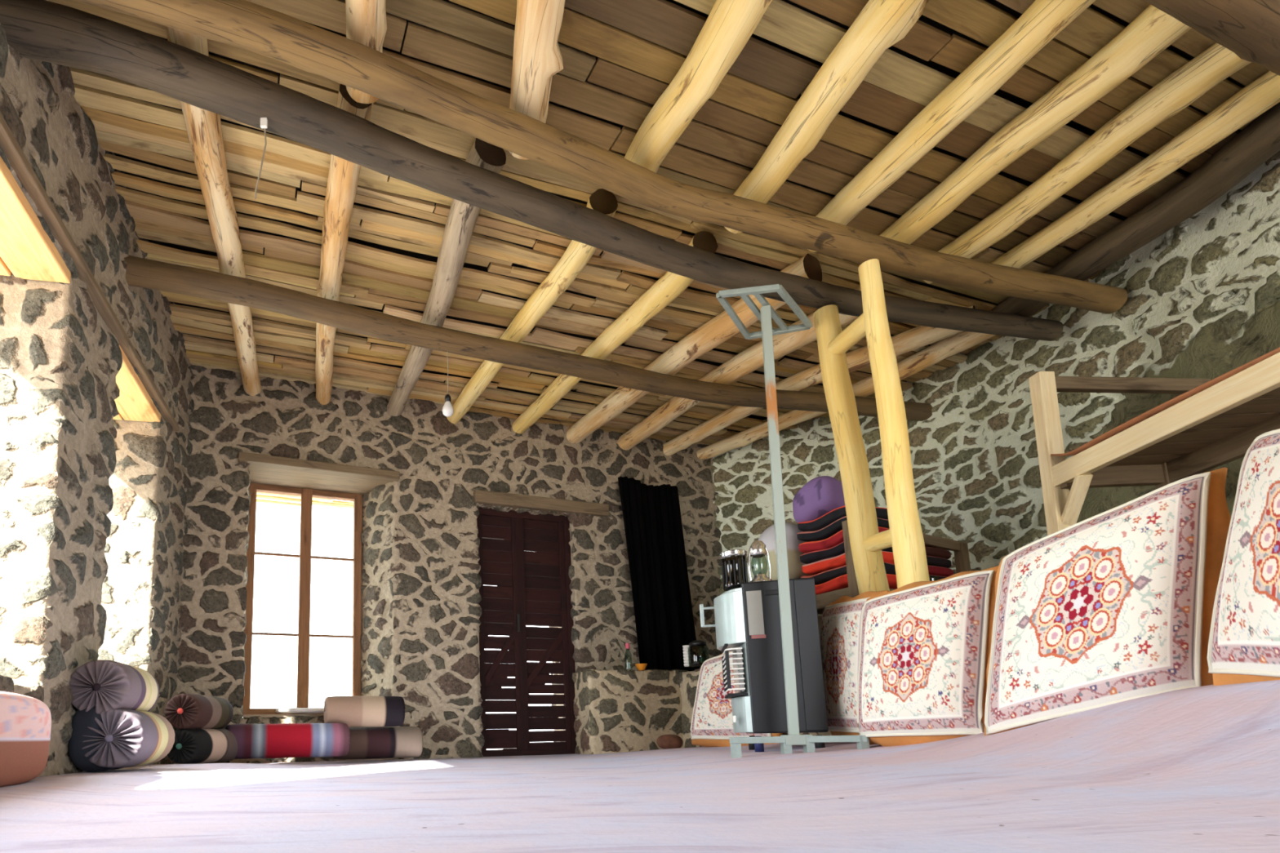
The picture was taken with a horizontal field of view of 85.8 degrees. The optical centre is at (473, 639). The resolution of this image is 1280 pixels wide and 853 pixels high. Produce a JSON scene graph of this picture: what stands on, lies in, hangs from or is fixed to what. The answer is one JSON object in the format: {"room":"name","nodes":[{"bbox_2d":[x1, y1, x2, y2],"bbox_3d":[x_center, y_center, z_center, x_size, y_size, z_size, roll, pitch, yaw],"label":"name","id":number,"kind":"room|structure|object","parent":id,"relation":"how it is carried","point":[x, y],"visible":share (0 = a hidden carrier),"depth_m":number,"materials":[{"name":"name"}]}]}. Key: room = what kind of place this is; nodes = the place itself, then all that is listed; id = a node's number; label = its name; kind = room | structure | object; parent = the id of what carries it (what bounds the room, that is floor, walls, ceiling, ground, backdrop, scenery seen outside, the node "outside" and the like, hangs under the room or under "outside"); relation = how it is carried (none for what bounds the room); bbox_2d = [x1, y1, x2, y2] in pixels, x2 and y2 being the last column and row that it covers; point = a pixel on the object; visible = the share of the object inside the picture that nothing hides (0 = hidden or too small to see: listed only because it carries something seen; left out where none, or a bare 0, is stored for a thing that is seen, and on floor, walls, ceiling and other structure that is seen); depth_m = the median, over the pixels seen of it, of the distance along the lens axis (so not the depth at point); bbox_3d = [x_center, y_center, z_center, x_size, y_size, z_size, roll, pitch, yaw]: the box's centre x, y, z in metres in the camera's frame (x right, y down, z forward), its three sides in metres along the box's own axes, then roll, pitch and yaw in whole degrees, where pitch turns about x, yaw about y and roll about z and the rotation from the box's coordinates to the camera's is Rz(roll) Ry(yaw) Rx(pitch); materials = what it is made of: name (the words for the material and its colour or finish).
{"room":"traditional dwelling","nodes":[
{"label":"traditional dwelling","id":0,"kind":"room"},
{"bbox_2d":[0,23,194,777],"bbox_3d":[-1.658,-1.052,1.223,0.600,3.040,6.733,1,-8,-10],"label":"wall","id":1,"kind":"structure","parent":0,"point":[93,526],"depth_m":2.74,"materials":[{"name":"grey stone"}]},
{"bbox_2d":[0,155,71,283],"bbox_3d":[-1.746,-1.596,1.674,0.620,0.050,1.953,1,-8,-10],"label":"trim","id":2,"kind":"structure","parent":1,"relation":"attached to","point":[27,251],"depth_m":2.45,"materials":[{"name":"yellow paint"}]},
{"bbox_2d":[0,111,179,431],"bbox_3d":[-1.559,-1.551,2.481,0.050,0.090,3.509,1,-8,-10],"label":"wooden beam","id":3,"kind":"structure","parent":1,"relation":"attached to","point":[17,159],"depth_m":2.61,"materials":[{"name":"brown wood"}]},
{"bbox_2d":[112,345,160,422],"bbox_3d":[-2.082,-1.372,3.497,0.620,0.050,0.824,1,-8,-10],"label":"trim","id":4,"kind":"structure","parent":1,"relation":"attached to","point":[134,402],"depth_m":3.68,"materials":[{"name":"beige wood"}]},
{"bbox_2d":[124,254,932,421],"bbox_3d":[0.695,-1.780,4.257,5.754,0.141,0.340,2,-9,-18],"label":"ceiling beam","id":5,"kind":"structure","parent":1,"relation":"attached to","point":[143,273],"depth_m":3.96,"materials":[{"name":"brown wood"}]},
{"bbox_2d":[386,137,506,416],"bbox_3d":[-0.297,-1.938,4.171,0.185,0.154,2.686,1,-9,-16],"label":"rafter","id":6,"kind":"object","parent":5,"relation":"on","point":[462,217],"visible":0.73,"depth_m":3.54,"materials":[{"name":"brown wood"}]},
{"bbox_2d":[442,351,453,417],"bbox_3d":[-0.153,-1.547,3.981,0.070,0.450,0.070,-1,-8,0],"label":"light bulb","id":7,"kind":"object","parent":5,"relation":"hanging from","point":[447,409],"visible":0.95,"depth_m":3.94,"materials":[{"name":"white glass"}]},
{"bbox_2d":[444,394,451,401],"bbox_3d":[-0.151,-1.434,3.965,0.038,0.045,0.037,-1,-8,0],"label":"socket","id":8,"kind":"object","parent":7,"relation":"attached to","point":[447,397],"depth_m":3.95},
{"bbox_2d":[446,188,617,424],"bbox_3d":[0.238,-1.929,4.327,0.191,0.142,2.444,2,-9,-20],"label":"rafter","id":9,"kind":"object","parent":5,"relation":"on","point":[577,255],"visible":0.73,"depth_m":3.84,"materials":[{"name":"beige wood"}]},
{"bbox_2d":[566,253,822,444],"bbox_3d":[1.274,-1.877,4.811,0.218,0.183,2.595,3,-9,-26],"label":"rafter","id":10,"kind":"object","parent":5,"relation":"on","point":[721,328],"visible":0.7,"depth_m":4.37,"materials":[{"name":"brown wood"}]},
{"bbox_2d":[617,285,861,450],"bbox_3d":[1.715,-1.854,5.019,0.266,0.174,2.551,3,-9,-27],"label":"rafter","id":11,"kind":"object","parent":5,"relation":"on","point":[750,359],"visible":0.56,"depth_m":4.65,"materials":[{"name":"brown wood"}]},
{"bbox_2d":[662,305,975,455],"bbox_3d":[2.310,-1.848,5.116,0.280,0.142,2.577,5,-10,-35],"label":"rafter","id":12,"kind":"object","parent":5,"relation":"on","point":[919,336],"visible":0.49,"depth_m":4.79,"materials":[{"name":"brown wood"}]},
{"bbox_2d":[0,0,1063,341],"bbox_3d":[0.797,-1.942,3.152,5.692,0.169,0.362,2,-9,-20],"label":"ceiling beam","id":13,"kind":"structure","parent":1,"relation":"attached to","point":[43,30],"depth_m":2.67,"materials":[{"name":"brown wood"}]},
{"bbox_2d":[165,26,261,395],"bbox_3d":[-1.341,-1.990,3.705,0.158,0.144,2.848,1,-8,-13],"label":"rafter","id":14,"kind":"object","parent":13,"relation":"on","point":[204,131],"visible":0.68,"depth_m":3.09,"materials":[{"name":"brown wood"}]},
{"bbox_2d":[254,117,267,199],"bbox_3d":[-0.784,-1.779,2.461,0.040,0.323,0.019,-1,-8,0],"label":"string","id":15,"kind":"object","parent":13,"relation":"hanging from","point":[264,121],"visible":1,"depth_m":2.47,"materials":[{"name":"white fabric"}]},
{"bbox_2d":[315,84,373,404],"bbox_3d":[-0.838,-1.970,3.904,0.167,0.139,2.682,1,-9,-16],"label":"rafter","id":16,"kind":"object","parent":13,"relation":"on","point":[344,175],"visible":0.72,"depth_m":3.32,"materials":[{"name":"brown wood"}]},
{"bbox_2d":[991,102,1279,316],"bbox_3d":[3.384,-2.139,3.117,0.281,0.180,2.072,-1,-8,-3],"label":"rafter","id":17,"kind":"object","parent":13,"relation":"on","point":[1259,141],"visible":0.91,"depth_m":3.20,"materials":[{"name":"brown wood"}]},
{"bbox_2d":[76,0,1128,314],"bbox_3d":[0.943,-1.979,2.897,5.583,0.137,0.290,2,-9,-19],"label":"ceiling beam","id":18,"kind":"structure","parent":1,"relation":"attached to","point":[246,24],"depth_m":2.68,"materials":[{"name":"brown wood"}]},
{"bbox_2d":[345,0,386,103],"bbox_3d":[-0.320,-2.259,1.955,0.177,0.182,1.354,1,-8,-10],"label":"rafter","id":19,"kind":"object","parent":18,"relation":"on","point":[366,20],"visible":0.44,"depth_m":2.33,"materials":[{"name":"beige wood"}]},
{"bbox_2d":[1144,0,1279,75],"bbox_3d":[1.117,-2.151,1.736,5.775,0.211,0.259,2,-9,-18],"label":"ceiling beam","id":20,"kind":"structure","parent":1,"relation":"attached to","point":[1249,28],"depth_m":2.18,"materials":[{"name":"brown wood"}]},
{"bbox_2d":[508,0,565,159],"bbox_3d":[0.255,-2.251,2.088,0.206,0.177,1.599,-1,-8,-1],"label":"rafter","id":21,"kind":"object","parent":20,"relation":"on","point":[537,56],"visible":0.76,"depth_m":2.44,"materials":[{"name":"beige wood"}]},
{"bbox_2d":[623,0,772,173],"bbox_3d":[0.975,-2.250,2.197,0.200,0.206,1.878,1,-9,-14],"label":"rafter","id":22,"kind":"object","parent":20,"relation":"on","point":[730,24],"visible":0.83,"depth_m":2.54,"materials":[{"name":"beige wood"}]},
{"bbox_2d":[724,0,926,233],"bbox_3d":[1.494,-2.242,2.314,0.198,0.187,2.083,1,-8,-11],"label":"rafter","id":23,"kind":"object","parent":20,"relation":"on","point":[880,24],"visible":0.79,"depth_m":2.60,"materials":[{"name":"beige wood"}]},
{"bbox_2d":[807,0,1095,252],"bbox_3d":[2.058,-2.242,2.387,0.176,0.180,2.271,1,-9,-15],"label":"rafter","id":24,"kind":"object","parent":20,"relation":"on","point":[1043,20],"visible":0.8,"depth_m":2.66,"materials":[{"name":"beige wood"}]},
{"bbox_2d":[879,4,1191,244],"bbox_3d":[2.480,-2.230,2.457,0.180,0.185,2.436,1,-9,-16],"label":"rafter","id":25,"kind":"object","parent":20,"relation":"on","point":[1153,30],"visible":0.78,"depth_m":2.74,"materials":[{"name":"beige wood"}]},
{"bbox_2d":[923,42,1251,284],"bbox_3d":[2.929,-2.239,2.518,0.184,0.158,2.583,2,-9,-18],"label":"rafter","id":26,"kind":"object","parent":20,"relation":"on","point":[1179,90],"visible":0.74,"depth_m":2.88,"materials":[{"name":"beige wood"}]},
{"bbox_2d":[173,364,723,764],"bbox_3d":[0.067,-0.466,5.474,4.506,3.040,0.480,2,-9,-19],"label":"wall","id":27,"kind":"structure","parent":0,"point":[421,582],"depth_m":5.09,"materials":[{"name":"grey stone"}]},
{"bbox_2d":[242,483,362,719],"bbox_3d":[-1.176,-0.324,5.024,1.031,1.818,0.480,2,-9,-19],"label":"window","id":28,"kind":"structure","parent":27,"relation":"in","point":[304,634],"depth_m":5.14,"materials":[{"name":"brown wood"}]},
{"bbox_2d":[275,707,324,714],"bbox_3d":[-1.176,0.498,4.666,0.402,0.041,0.176,2,-9,-17],"label":"folded cloth","id":29,"kind":"object","parent":28,"relation":"on","point":[293,710],"visible":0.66,"depth_m":4.59,"materials":[{"name":"fabric"}]},
{"bbox_2d":[238,451,399,495],"bbox_3d":[-1.194,-1.232,5.125,1.156,0.070,0.557,2,-9,-19],"label":"window lintel","id":30,"kind":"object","parent":27,"relation":"attached to","point":[265,469],"depth_m":4.99,"materials":[{"name":"beige wood"}]},
{"bbox_2d":[476,506,577,756],"bbox_3d":[0.413,-0.068,5.386,0.852,2.003,0.080,2,-9,-19],"label":"door","id":31,"kind":"structure","parent":27,"relation":"in","point":[525,557],"depth_m":5.38,"materials":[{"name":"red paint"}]},
{"bbox_2d":[473,489,608,516],"bbox_3d":[0.492,-1.080,5.713,1.202,0.100,0.567,2,-9,-19],"label":"trim","id":32,"kind":"structure","parent":27,"relation":"attached to","point":[515,501],"depth_m":5.44,"materials":[{"name":"brown wood"}]},
{"bbox_2d":[617,476,700,671],"bbox_3d":[1.576,-0.557,5.687,0.699,1.680,0.070,2,-9,-19],"label":"hanging cloth","id":33,"kind":"object","parent":27,"relation":"hanging from","point":[653,526],"visible":0.92,"depth_m":5.68,"materials":[{"name":"black fabric"}]},
{"bbox_2d":[0,680,1279,852],"bbox_3d":[0.796,0.319,2.155,6.780,0.276,8.760,-1,-8,0],"label":"floor","id":34,"kind":"structure","parent":0,"point":[1193,770],"depth_m":1.40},
{"bbox_2d":[0,691,51,786],"bbox_3d":[-1.372,0.231,1.537,0.247,0.288,1.405,1,-8,-11],"label":"mattress","id":35,"kind":"object","parent":34,"relation":"on","point":[25,722],"visible":0.99,"depth_m":1.97,"materials":[{"name":"fabric"}]},
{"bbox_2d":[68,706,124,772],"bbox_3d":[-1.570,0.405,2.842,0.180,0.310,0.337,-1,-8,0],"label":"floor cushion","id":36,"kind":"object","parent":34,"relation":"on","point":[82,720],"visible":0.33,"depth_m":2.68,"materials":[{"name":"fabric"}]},
{"bbox_2d":[81,708,174,768],"bbox_3d":[-1.478,0.424,2.867,0.263,0.244,0.410,0,-8,-5],"label":"bolster","id":37,"kind":"object","parent":34,"relation":"on","point":[132,738],"visible":0.95,"depth_m":2.71,"materials":[{"name":"fabric"}]},
{"bbox_2d":[68,660,159,713],"bbox_3d":[-1.548,0.218,2.886,0.256,0.239,0.392,0,-8,-6],"label":"bolster","id":38,"kind":"object","parent":37,"relation":"on","point":[104,685],"visible":0.8,"depth_m":2.73,"materials":[{"name":"fabric"}]},
{"bbox_2d":[167,728,237,764],"bbox_3d":[-1.517,0.600,3.774,0.207,0.191,0.471,-3,-9,14],"label":"bolster","id":39,"kind":"object","parent":34,"relation":"on","point":[190,746],"visible":0.88,"depth_m":3.63,"materials":[{"name":"fabric"}]},
{"bbox_2d":[164,693,233,728],"bbox_3d":[-1.544,0.410,3.767,0.208,0.195,0.432,-2,-8,7],"label":"bolster","id":40,"kind":"object","parent":39,"relation":"on","point":[182,711],"visible":0.97,"depth_m":3.60,"materials":[{"name":"fabric"}]},
{"bbox_2d":[225,723,350,759],"bbox_3d":[-1.138,0.621,4.099,0.740,0.211,0.226,2,-9,-19],"label":"bolster","id":41,"kind":"object","parent":34,"relation":"on","point":[284,740],"visible":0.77,"depth_m":4.02,"materials":[{"name":"fabric"}]},
{"bbox_2d":[323,696,404,727],"bbox_3d":[-0.714,0.470,4.372,0.520,0.203,0.219,1,-9,-16],"label":"bolster","id":42,"kind":"object","parent":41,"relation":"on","point":[353,711],"visible":0.93,"depth_m":4.29,"materials":[{"name":"fabric"}]},
{"bbox_2d":[333,726,423,759],"bbox_3d":[-0.643,0.691,4.468,0.600,0.210,0.226,2,-9,-19],"label":"bolster","id":43,"kind":"object","parent":34,"relation":"on","point":[366,743],"visible":0.73,"depth_m":4.39,"materials":[{"name":"fabric"}]},
{"bbox_2d":[572,669,688,754],"bbox_3d":[1.571,0.645,5.440,1.554,0.740,0.443,1,-9,-15],"label":"wall ledge","id":44,"kind":"object","parent":34,"relation":"on","point":[615,710],"visible":0.56,"depth_m":5.14,"materials":[{"name":"beige stone"}]},
{"bbox_2d":[625,643,630,648],"bbox_3d":[1.219,0.136,5.252,0.059,0.216,0.059,-1,-8,0],"label":"bottle","id":45,"kind":"object","parent":44,"relation":"on","point":[627,645],"visible":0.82,"depth_m":5.25,"materials":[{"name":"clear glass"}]},
{"bbox_2d":[635,663,647,671],"bbox_3d":[1.320,0.215,5.240,0.096,0.048,0.096,-1,-8,0],"label":"bowl","id":46,"kind":"object","parent":44,"relation":"on","point":[640,667],"visible":1,"depth_m":5.21,"materials":[{"name":"orange ceramic"}]},
{"bbox_2d":[657,734,682,749],"bbox_3d":[1.385,0.722,4.701,0.178,0.106,0.120,-1,-8,0],"label":"pouf","id":47,"kind":"object","parent":34,"relation":"on","point":[665,741],"visible":0.96,"depth_m":4.65,"materials":[{"name":"brown leather"}]},
{"bbox_2d":[689,651,782,746],"bbox_3d":[1.700,0.360,4.338,0.268,0.692,0.677,3,-9,-26],"label":"cushion","id":48,"kind":"object","parent":34,"relation":"on","point":[712,722],"visible":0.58,"depth_m":4.38,"materials":[{"name":"fabric"}]},
{"bbox_2d":[679,668,831,747],"bbox_3d":[3.034,0.311,3.240,1.997,0.720,4.957,1,-8,-10],"label":"platform","id":49,"kind":"object","parent":34,"relation":"on","point":[688,681],"visible":0.02,"depth_m":5.15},
{"bbox_2d":[687,640,709,666],"bbox_3d":[1.681,0.102,4.983,0.150,0.190,0.150,-1,-8,0],"label":"glass jar","id":50,"kind":"object","parent":49,"relation":"on","point":[698,651],"visible":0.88,"depth_m":4.93,"materials":[{"name":"clear glass"}]},
{"bbox_2d":[817,615,822,639],"bbox_3d":[2.021,-0.011,4.210,0.400,0.236,0.300,-1,-8,0],"label":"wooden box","id":51,"kind":"object","parent":49,"relation":"on","point":[820,617],"visible":0.02,"depth_m":4.07,"materials":[{"name":"brown wood"}]},
{"bbox_2d":[813,304,889,594],"bbox_3d":[2.015,-0.908,3.529,0.235,1.837,0.161,-1,-8,0],"label":"log post","id":52,"kind":"object","parent":49,"relation":"on","point":[860,504],"visible":0.72,"depth_m":3.49,"materials":[{"name":"yellow wood"}]},
{"bbox_2d":[815,520,970,614],"bbox_3d":[2.504,-0.280,4.051,1.038,0.720,0.410,2,-9,-23],"label":"rack","id":53,"kind":"object","parent":49,"relation":"on","point":[960,549],"visible":0.12,"depth_m":3.88,"materials":[{"name":"brown wood"}]},
{"bbox_2d":[757,522,813,580],"bbox_3d":[2.003,-0.547,4.266,0.412,0.412,0.281,1,-9,-14],"label":"pillow","id":54,"kind":"object","parent":53,"relation":"on","point":[767,537],"visible":0.35,"depth_m":4.14,"materials":[{"name":"fabric"}]},
{"bbox_2d":[814,573,897,595],"bbox_3d":[2.242,-0.309,3.945,0.465,0.109,0.399,2,-9,-22],"label":"folded blanket","id":55,"kind":"object","parent":53,"relation":"on","point":[840,582],"visible":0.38,"depth_m":3.81,"materials":[{"name":"fabric"}]},
{"bbox_2d":[800,562,896,585],"bbox_3d":[2.243,-0.374,3.953,0.485,0.093,0.416,3,-9,-24],"label":"folded blanket","id":56,"kind":"object","parent":55,"relation":"on","point":[827,575],"visible":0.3,"depth_m":3.81,"materials":[{"name":"fabric"}]},
{"bbox_2d":[801,551,894,575],"bbox_3d":[2.238,-0.436,3.961,0.451,0.099,0.413,2,-9,-22],"label":"folded blanket","id":57,"kind":"object","parent":56,"relation":"on","point":[821,566],"visible":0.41,"depth_m":3.84,"materials":[{"name":"fabric"}]},
{"bbox_2d":[800,541,893,564],"bbox_3d":[2.236,-0.502,3.971,0.457,0.102,0.419,2,-9,-22],"label":"folded blanket","id":58,"kind":"object","parent":57,"relation":"on","point":[815,556],"visible":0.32,"depth_m":3.87,"materials":[{"name":"fabric"}]},
{"bbox_2d":[798,526,888,553],"bbox_3d":[2.237,-0.567,3.979,0.462,0.111,0.413,2,-9,-22],"label":"folded blanket","id":59,"kind":"object","parent":58,"relation":"on","point":[835,540],"visible":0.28,"depth_m":3.87,"materials":[{"name":"fabric"}]},
{"bbox_2d":[796,515,889,542],"bbox_3d":[2.234,-0.629,3.990,0.465,0.104,0.423,2,-9,-22],"label":"folded blanket","id":60,"kind":"object","parent":59,"relation":"on","point":[832,529],"visible":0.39,"depth_m":3.86,"materials":[{"name":"fabric"}]},
{"bbox_2d":[797,506,888,531],"bbox_3d":[2.233,-0.694,3.998,0.451,0.111,0.416,2,-9,-21],"label":"folded blanket","id":61,"kind":"object","parent":60,"relation":"on","point":[829,517],"visible":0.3,"depth_m":3.86,"materials":[{"name":"fabric"}]},
{"bbox_2d":[792,475,844,522],"bbox_3d":[2.096,-0.833,3.999,0.304,0.239,0.336,2,-9,-23],"label":"pillow","id":62,"kind":"object","parent":61,"relation":"on","point":[820,495],"visible":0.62,"depth_m":3.89,"materials":[{"name":"fabric"}]},
{"bbox_3d":[2.654,-0.290,4.095,0.636,0.061,0.450,-1,-8,0],"label":"folded blanket","id":63,"kind":"object","parent":53,"relation":"on","visible":0},
{"bbox_2d":[928,574,946,581],"bbox_3d":[2.651,-0.348,4.105,0.620,0.063,0.304,3,-9,-23],"label":"folded blanket","id":64,"kind":"object","parent":63,"relation":"on","point":[932,578],"visible":0.06,"depth_m":3.99,"materials":[{"name":"fabric"}]},
{"bbox_2d":[927,565,953,577],"bbox_3d":[2.651,-0.406,4.114,0.622,0.062,0.303,3,-9,-23],"label":"folded blanket","id":65,"kind":"object","parent":64,"relation":"on","point":[932,570],"visible":0.13,"depth_m":4.03,"materials":[{"name":"fabric"}]},
{"bbox_2d":[926,555,951,568],"bbox_3d":[2.651,-0.463,4.122,0.623,0.062,0.303,3,-9,-23],"label":"folded blanket","id":66,"kind":"object","parent":65,"relation":"on","point":[931,561],"visible":0.22,"depth_m":4.03,"materials":[{"name":"fabric"}]},
{"bbox_2d":[924,546,951,559],"bbox_3d":[2.650,-0.520,4.130,0.620,0.062,0.306,3,-9,-24],"label":"folded blanket","id":67,"kind":"object","parent":66,"relation":"on","point":[930,551],"visible":0.17,"depth_m":4.04,"materials":[{"name":"fabric"}]},
{"bbox_2d":[857,258,929,588],"bbox_3d":[2.015,-0.958,3.182,0.160,1.834,0.141,-1,-8,0],"label":"log post","id":68,"kind":"object","parent":49,"relation":"on","point":[908,550],"visible":0.81,"depth_m":3.14,"materials":[{"name":"yellow wood"}]},
{"bbox_2d":[827,313,866,354],"bbox_3d":[1.967,-1.583,3.482,0.096,0.128,0.388,-1,-8,-3],"label":"crosspiece","id":69,"kind":"object","parent":68,"relation":"attached to","point":[855,331],"visible":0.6,"depth_m":3.44,"materials":[{"name":"beige wood"}]},
{"bbox_2d":[862,528,892,551],"bbox_3d":[2.034,-0.492,3.313,0.084,0.126,0.374,-1,-8,3],"label":"crosspiece","id":70,"kind":"object","parent":68,"relation":"attached to","point":[881,540],"visible":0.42,"depth_m":3.29,"materials":[{"name":"yellow wood"}]},
{"bbox_2d":[1028,351,1279,535],"bbox_3d":[3.141,-0.817,2.291,0.934,1.258,2.009,-1,-8,3],"label":"shelf","id":71,"kind":"object","parent":49,"relation":"on","point":[1216,426],"visible":0.76,"depth_m":2.96,"materials":[{"name":"beige wood"}]},
{"bbox_2d":[1050,346,1279,456],"bbox_3d":[2.927,-0.990,2.266,0.480,0.056,1.801,-2,-8,4],"label":"sheet","id":72,"kind":"object","parent":71,"relation":"on","point":[1199,388],"visible":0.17,"depth_m":2.63,"materials":[{"name":"brown wood"}]},
{"bbox_2d":[699,577,828,751],"bbox_3d":[1.532,0.157,3.587,0.550,0.873,0.428,-4,-9,17],"label":"heater","id":73,"kind":"object","parent":34,"relation":"on","point":[747,624],"visible":0.91,"depth_m":3.39,"materials":[{"name":"grey metal"}]},
{"bbox_2d":[719,549,748,591],"bbox_3d":[1.429,-0.378,3.648,0.144,0.205,0.144,-1,-8,0],"label":"jar","id":74,"kind":"object","parent":73,"relation":"on","point":[734,562],"visible":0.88,"depth_m":3.60,"materials":[{"name":"silver metal"}]},
{"bbox_2d":[721,643,747,698],"bbox_3d":[1.409,0.171,3.575,0.116,0.274,0.300,-4,-9,17],"label":"grille","id":75,"kind":"object","parent":73,"relation":"attached to","point":[740,655],"depth_m":3.45,"materials":[{"name":"silver metal"}]},
{"bbox_2d":[747,540,772,582],"bbox_3d":[1.541,-0.410,3.592,0.126,0.250,0.120,-1,-8,0],"label":"oil lamp","id":76,"kind":"object","parent":73,"relation":"on","point":[757,548],"visible":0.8,"depth_m":3.58,"materials":[{"name":"silver metal"}]},
{"bbox_2d":[715,284,870,758],"bbox_3d":[1.513,-0.589,3.342,0.602,2.316,0.459,-3,-9,16],"label":"metal stand","id":77,"kind":"object","parent":34,"relation":"on","point":[767,312],"visible":0.96,"depth_m":3.27,"materials":[{"name":"grey metal"}]},
{"bbox_2d":[780,734,812,745],"bbox_3d":[1.495,0.463,3.082,0.123,0.045,0.050,-1,-8,0],"label":"socket","id":78,"kind":"object","parent":77,"relation":"attached to","point":[790,740],"depth_m":3.06,"materials":[{"name":"white plastic"}]},
{"bbox_2d":[820,590,888,735],"bbox_3d":[1.915,0.132,3.380,0.206,0.766,0.541,-1,-8,0],"label":"cushion","id":79,"kind":"object","parent":34,"relation":"on","point":[840,627],"visible":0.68,"depth_m":3.33,"materials":[{"name":"fabric"}]},
{"bbox_2d":[857,565,998,746],"bbox_3d":[1.892,0.090,2.789,0.306,0.723,0.647,2,-9,-21],"label":"cushion","id":80,"kind":"object","parent":34,"relation":"on","point":[925,646],"visible":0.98,"depth_m":2.68,"materials":[{"name":"fabric"}]},
{"bbox_2d":[983,466,1231,735],"bbox_3d":[2.039,-0.074,2.180,0.356,0.854,0.648,5,-10,-35],"label":"cushion","id":81,"kind":"object","parent":34,"relation":"on","point":[1115,605],"visible":0.97,"depth_m":2.07,"materials":[{"name":"fabric"}]},
{"bbox_2d":[1207,428,1279,685],"bbox_3d":[2.147,-0.212,1.659,0.387,0.814,0.453,-1,-8,0],"label":"cushion","id":82,"kind":"object","parent":34,"relation":"on","point":[1244,642],"visible":1,"depth_m":1.74,"materials":[{"name":"fabric"}]},
{"bbox_2d":[46,0,1269,508],"bbox_3d":[2.203,-2.129,3.854,8.053,0.067,10.927,0,-8,-10],"label":"ceiling","id":83,"kind":"structure","parent":0,"point":[640,46],"depth_m":3.13,"materials":[{"name":"brown wood"}]},
{"bbox_2d":[511,231,718,434],"bbox_3d":[0.769,-1.885,4.627,0.192,0.159,2.527,2,-9,-22],"label":"rafter","id":84,"kind":"object","parent":83,"relation":"attached to","point":[670,285],"visible":0.7,"depth_m":4.12,"materials":[{"name":"beige wood"}]},
{"bbox_2d":[86,0,1245,429],"bbox_3d":[1.007,-2.483,2.479,6.600,0.100,9.200,-1,-8,0],"label":"boards","id":85,"kind":"object","parent":83,"relation":"attached to","point":[936,66],"depth_m":3.46,"materials":[{"name":"wood"}]},
{"bbox_2d":[696,331,995,459],"bbox_3d":[2.693,-1.835,5.254,0.224,0.140,2.707,4,-10,-31],"label":"rafter","id":86,"kind":"object","parent":83,"relation":"attached to","point":[946,348],"visible":0.59,"depth_m":4.90,"materials":[{"name":"brown wood"}]},
{"bbox_2d":[991,70,1279,268],"bbox_3d":[3.253,-2.231,2.560,0.145,0.152,2.643,1,-9,-16],"label":"rafter","id":87,"kind":"object","parent":83,"relation":"attached to","point":[1263,93],"visible":0.85,"depth_m":3.01,"materials":[{"name":"beige wood"}]},
{"bbox_2d":[710,151,1279,615],"bbox_3d":[3.475,-1.016,2.090,1.032,3.040,8.214,1,-8,-11],"label":"wall","id":88,"kind":"structure","parent":0,"point":[1202,301],"depth_m":4.10,"materials":[{"name":"grey stone"}]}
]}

